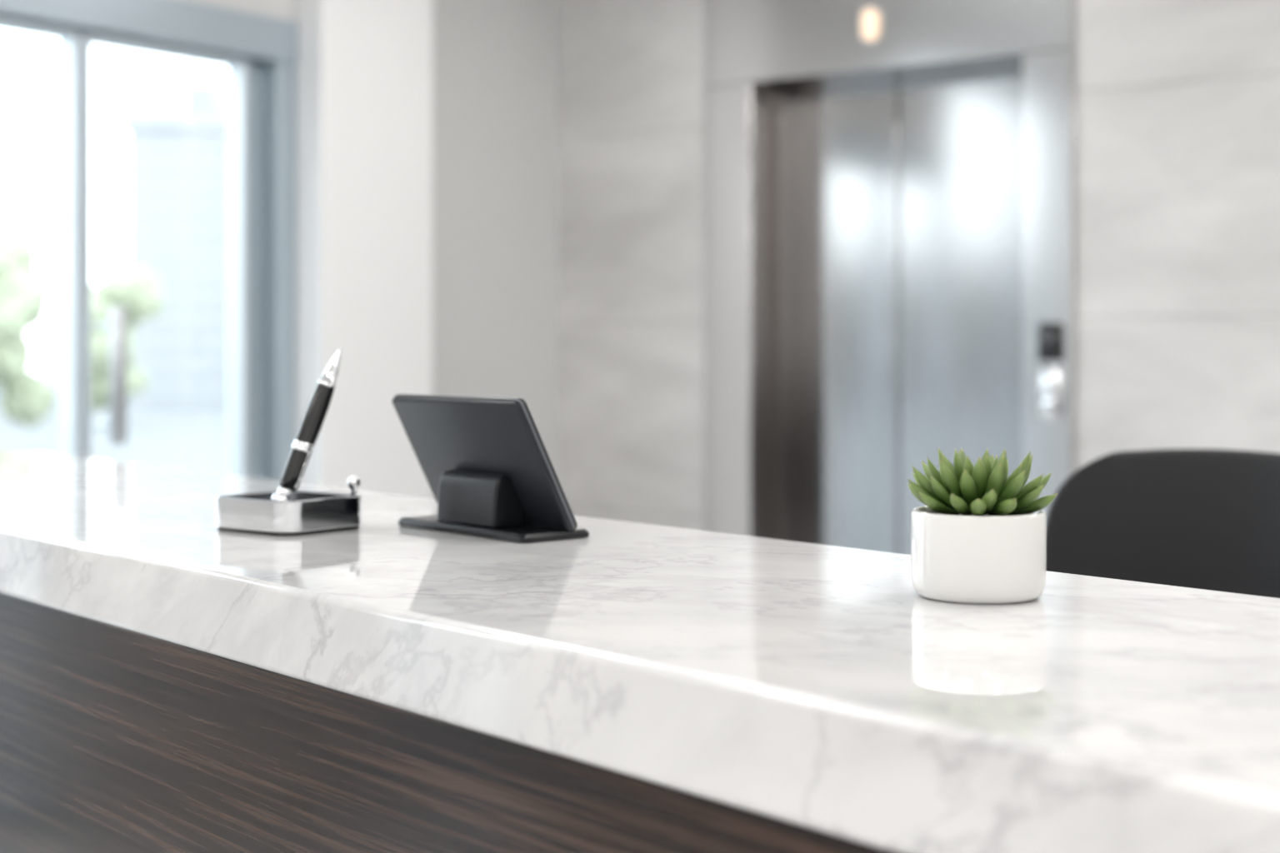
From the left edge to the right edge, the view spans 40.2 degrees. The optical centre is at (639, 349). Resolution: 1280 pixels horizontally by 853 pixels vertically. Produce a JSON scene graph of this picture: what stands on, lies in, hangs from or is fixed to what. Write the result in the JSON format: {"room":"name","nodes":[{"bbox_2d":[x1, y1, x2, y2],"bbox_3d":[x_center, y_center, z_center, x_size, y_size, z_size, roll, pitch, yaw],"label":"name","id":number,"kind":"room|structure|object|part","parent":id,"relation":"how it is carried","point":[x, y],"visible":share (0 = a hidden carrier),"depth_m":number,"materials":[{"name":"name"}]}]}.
{"room":"lobby","nodes":[
{"label":"lobby","id":0,"kind":"room"},
{"bbox_2d":[295,0,432,499],"bbox_3d":[-1.042,-0.265,6.295,0.294,3.100,0.550,0,0,37],"label":"wall","id":1,"kind":"structure","parent":0,"point":[364,67],"depth_m":6.14,"materials":[{"name":"white paint"}]},
{"bbox_2d":[188,0,558,499],"bbox_3d":[-3.019,-0.265,3.746,0.170,3.100,8.800,0,0,37],"label":"wall","id":2,"kind":"structure","parent":0,"point":[495,62],"depth_m":6.93,"materials":[{"name":"white paint"}]},
{"bbox_2d":[0,16,79,457],"bbox_3d":[-1.963,0.150,5.138,0.080,2.270,0.695,0,0,37],"label":"frame","id":3,"kind":"object","parent":2,"relation":"attached to","point":[69,39],"visible":0.48,"depth_m":5.39,"materials":[{"name":"silver metal"}]},
{"bbox_2d":[0,0,298,480],"bbox_3d":[-1.703,0.075,5.478,0.150,2.420,1.550,0,0,37],"label":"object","id":4,"kind":"structure","parent":2,"relation":"attached to","point":[269,45],"depth_m":6.00,"materials":[{"name":"silver metal"}]},
{"bbox_2d":[80,31,247,477],"bbox_3d":[-1.552,0.150,5.689,0.080,2.270,0.645,0,0,37],"label":"frame","id":5,"kind":"object","parent":2,"relation":"attached to","point":[237,67],"visible":0.38,"depth_m":5.91,"materials":[{"name":"silver metal"}]},
{"label":"pane","id":6,"kind":"object","parent":2,"relation":"attached to","visible":0},
{"bbox_2d":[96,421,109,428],"bbox_3d":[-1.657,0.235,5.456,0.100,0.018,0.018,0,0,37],"label":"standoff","id":7,"kind":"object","parent":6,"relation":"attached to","point":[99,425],"visible":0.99,"depth_m":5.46,"materials":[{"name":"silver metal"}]},
{"bbox_2d":[110,306,127,444],"bbox_3d":[-1.617,0.080,5.426,0.052,0.430,0.052,0,0,37],"label":"bar","id":8,"kind":"object","parent":7,"relation":"attached to","point":[118,315],"visible":1,"depth_m":5.40,"materials":[{"name":"silver metal"}]},
{"bbox_2d":[558,0,1279,530],"bbox_3d":[3.037,-0.265,4.908,8.394,3.100,0.301,0,0,37],"label":"wall","id":9,"kind":"structure","parent":0,"point":[1177,102],"depth_m":5.86,"materials":[{"name":"stone"}]},
{"bbox_2d":[705,0,1074,554],"bbox_3d":[0.954,-0.105,6.459,1.496,2.780,0.402,0,0,37],"label":"elevator","id":10,"kind":"object","parent":9,"relation":"attached to","point":[890,184],"visible":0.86,"depth_m":6.58,"materials":[{"name":"silver metal"}]},
{"bbox_3d":[0.773,0.122,6.738,0.508,2.315,0.030,0,0,37],"label":"door panel","id":11,"kind":"part","parent":10,"relation":"part of","materials":[{"name":"silver metal"}]},
{"bbox_3d":[1.240,0.122,6.390,0.647,2.315,0.030,0,0,37],"label":"door panel","id":12,"kind":"part","parent":10,"relation":"part of","materials":[{"name":"silver metal"}]},
{"bbox_3d":[1.386,0.150,5.911,0.084,0.180,0.016,0,0,37],"label":"call plate","id":13,"kind":"part","parent":10,"relation":"part of","materials":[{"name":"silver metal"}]},
{"bbox_3d":[0.318,1.335,1.259,8.394,0.100,9.000,0,0,37],"label":"floor","id":14,"kind":"structure","parent":0,"visible":0},
{"bbox_2d":[0,448,1279,852],"bbox_3d":[-0.071,0.735,1.541,0.542,1.100,5.050,0,0,-40],"label":"countertop","id":15,"kind":"structure","parent":14,"relation":"on","point":[171,682],"depth_m":1.23,"materials":[{"name":"white stone"}]},
{"bbox_2d":[215,346,361,536],"bbox_3d":[-0.362,0.091,1.805,0.122,0.188,0.115,0,0,37],"label":"stand","id":16,"kind":"object","parent":15,"relation":"on","point":[287,511],"visible":1,"depth_m":1.79,"materials":[{"name":"silver metal"}]},
{"bbox_2d":[270,493,290,500],"bbox_3d":[-0.368,0.157,1.799,0.026,0.020,0.026,0,0,37],"label":"socket","id":17,"kind":"object","parent":16,"relation":"attached to","point":[276,497],"depth_m":1.79,"materials":[{"name":"silver metal"}]},
{"bbox_2d":[215,490,361,532],"bbox_3d":[-0.362,0.166,1.805,0.122,0.031,0.114,0,0,37],"label":"tray","id":18,"kind":"object","parent":16,"relation":"on","point":[278,511],"depth_m":1.77,"materials":[{"name":"silver metal"}]},
{"bbox_3d":[-0.297,0.141,1.820,0.014,0.021,0.014,0,0,37],"label":"ball knob","id":19,"kind":"part","parent":16,"relation":"part of","materials":[{"name":"silver metal"}]},
{"bbox_2d":[391,394,589,543],"bbox_3d":[-0.155,0.116,1.777,0.091,0.139,0.225,0,0,-40],"label":"tablet stand","id":20,"kind":"object","parent":15,"relation":"on","point":[486,464],"visible":1,"depth_m":1.74,"materials":[{"name":"black plastic"}]},
{"bbox_3d":[-0.152,0.180,1.780,0.084,0.009,0.224,0,0,-40],"label":"plate","id":21,"kind":"part","parent":20,"relation":"part of","materials":[{"name":"black plastic"}]},
{"bbox_2d":[906,448,1057,604],"bbox_3d":[0.251,0.129,1.312,0.106,0.112,0.109,0,0,44],"label":"potted succulent","id":22,"kind":"object","parent":15,"relation":"on","point":[979,536],"visible":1,"depth_m":1.28,"materials":[{"name":"white ceramic"}]},
{"bbox_2d":[910,505,1046,604],"bbox_3d":[0.254,0.152,1.312,0.100,0.065,0.100,0,0,0],"label":"pot","id":23,"kind":"object","parent":22,"relation":"attached to","point":[960,554],"depth_m":1.27,"materials":[{"name":"white ceramic"}]},
{"bbox_2d":[1046,449,1279,598],"bbox_3d":[0.654,0.712,2.251,0.623,1.146,0.602,0,0,42],"label":"office chair","id":24,"kind":"object","parent":14,"relation":"on","point":[1205,519],"visible":0.3,"depth_m":2.46,"materials":[{"name":"black leather"}]},
{"label":"outside","id":25,"kind":"structure","parent":0,"visible":0},
{"bbox_2d":[0,372,227,474],"bbox_3d":[-34.999,1.355,32.313,85.256,0.100,110.000,0,0,37],"label":"ground","id":26,"kind":"structure","parent":25,"point":[192,439],"depth_m":25.97,"materials":[{"name":"grey"}]},
{"bbox_2d":[0,232,56,427],"bbox_3d":[-8.135,-0.105,21.989,1.481,2.820,1.826,0,0,0],"label":"tree","id":27,"kind":"object","parent":26,"relation":"on","point":[27,398],"visible":1,"depth_m":21.81,"materials":[{"name":"green plant"}]},
{"bbox_2d":[90,266,165,413],"bbox_3d":[-8.985,-0.069,30.029,1.526,2.748,1.526,0,0,-25],"label":"tree","id":28,"kind":"object","parent":26,"relation":"on","point":[138,289],"visible":0.64,"depth_m":29.68,"materials":[{"name":"green plant"}]},
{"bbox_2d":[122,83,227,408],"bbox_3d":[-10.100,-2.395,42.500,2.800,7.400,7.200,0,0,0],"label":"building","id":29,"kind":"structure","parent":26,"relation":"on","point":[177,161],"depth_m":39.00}
]}

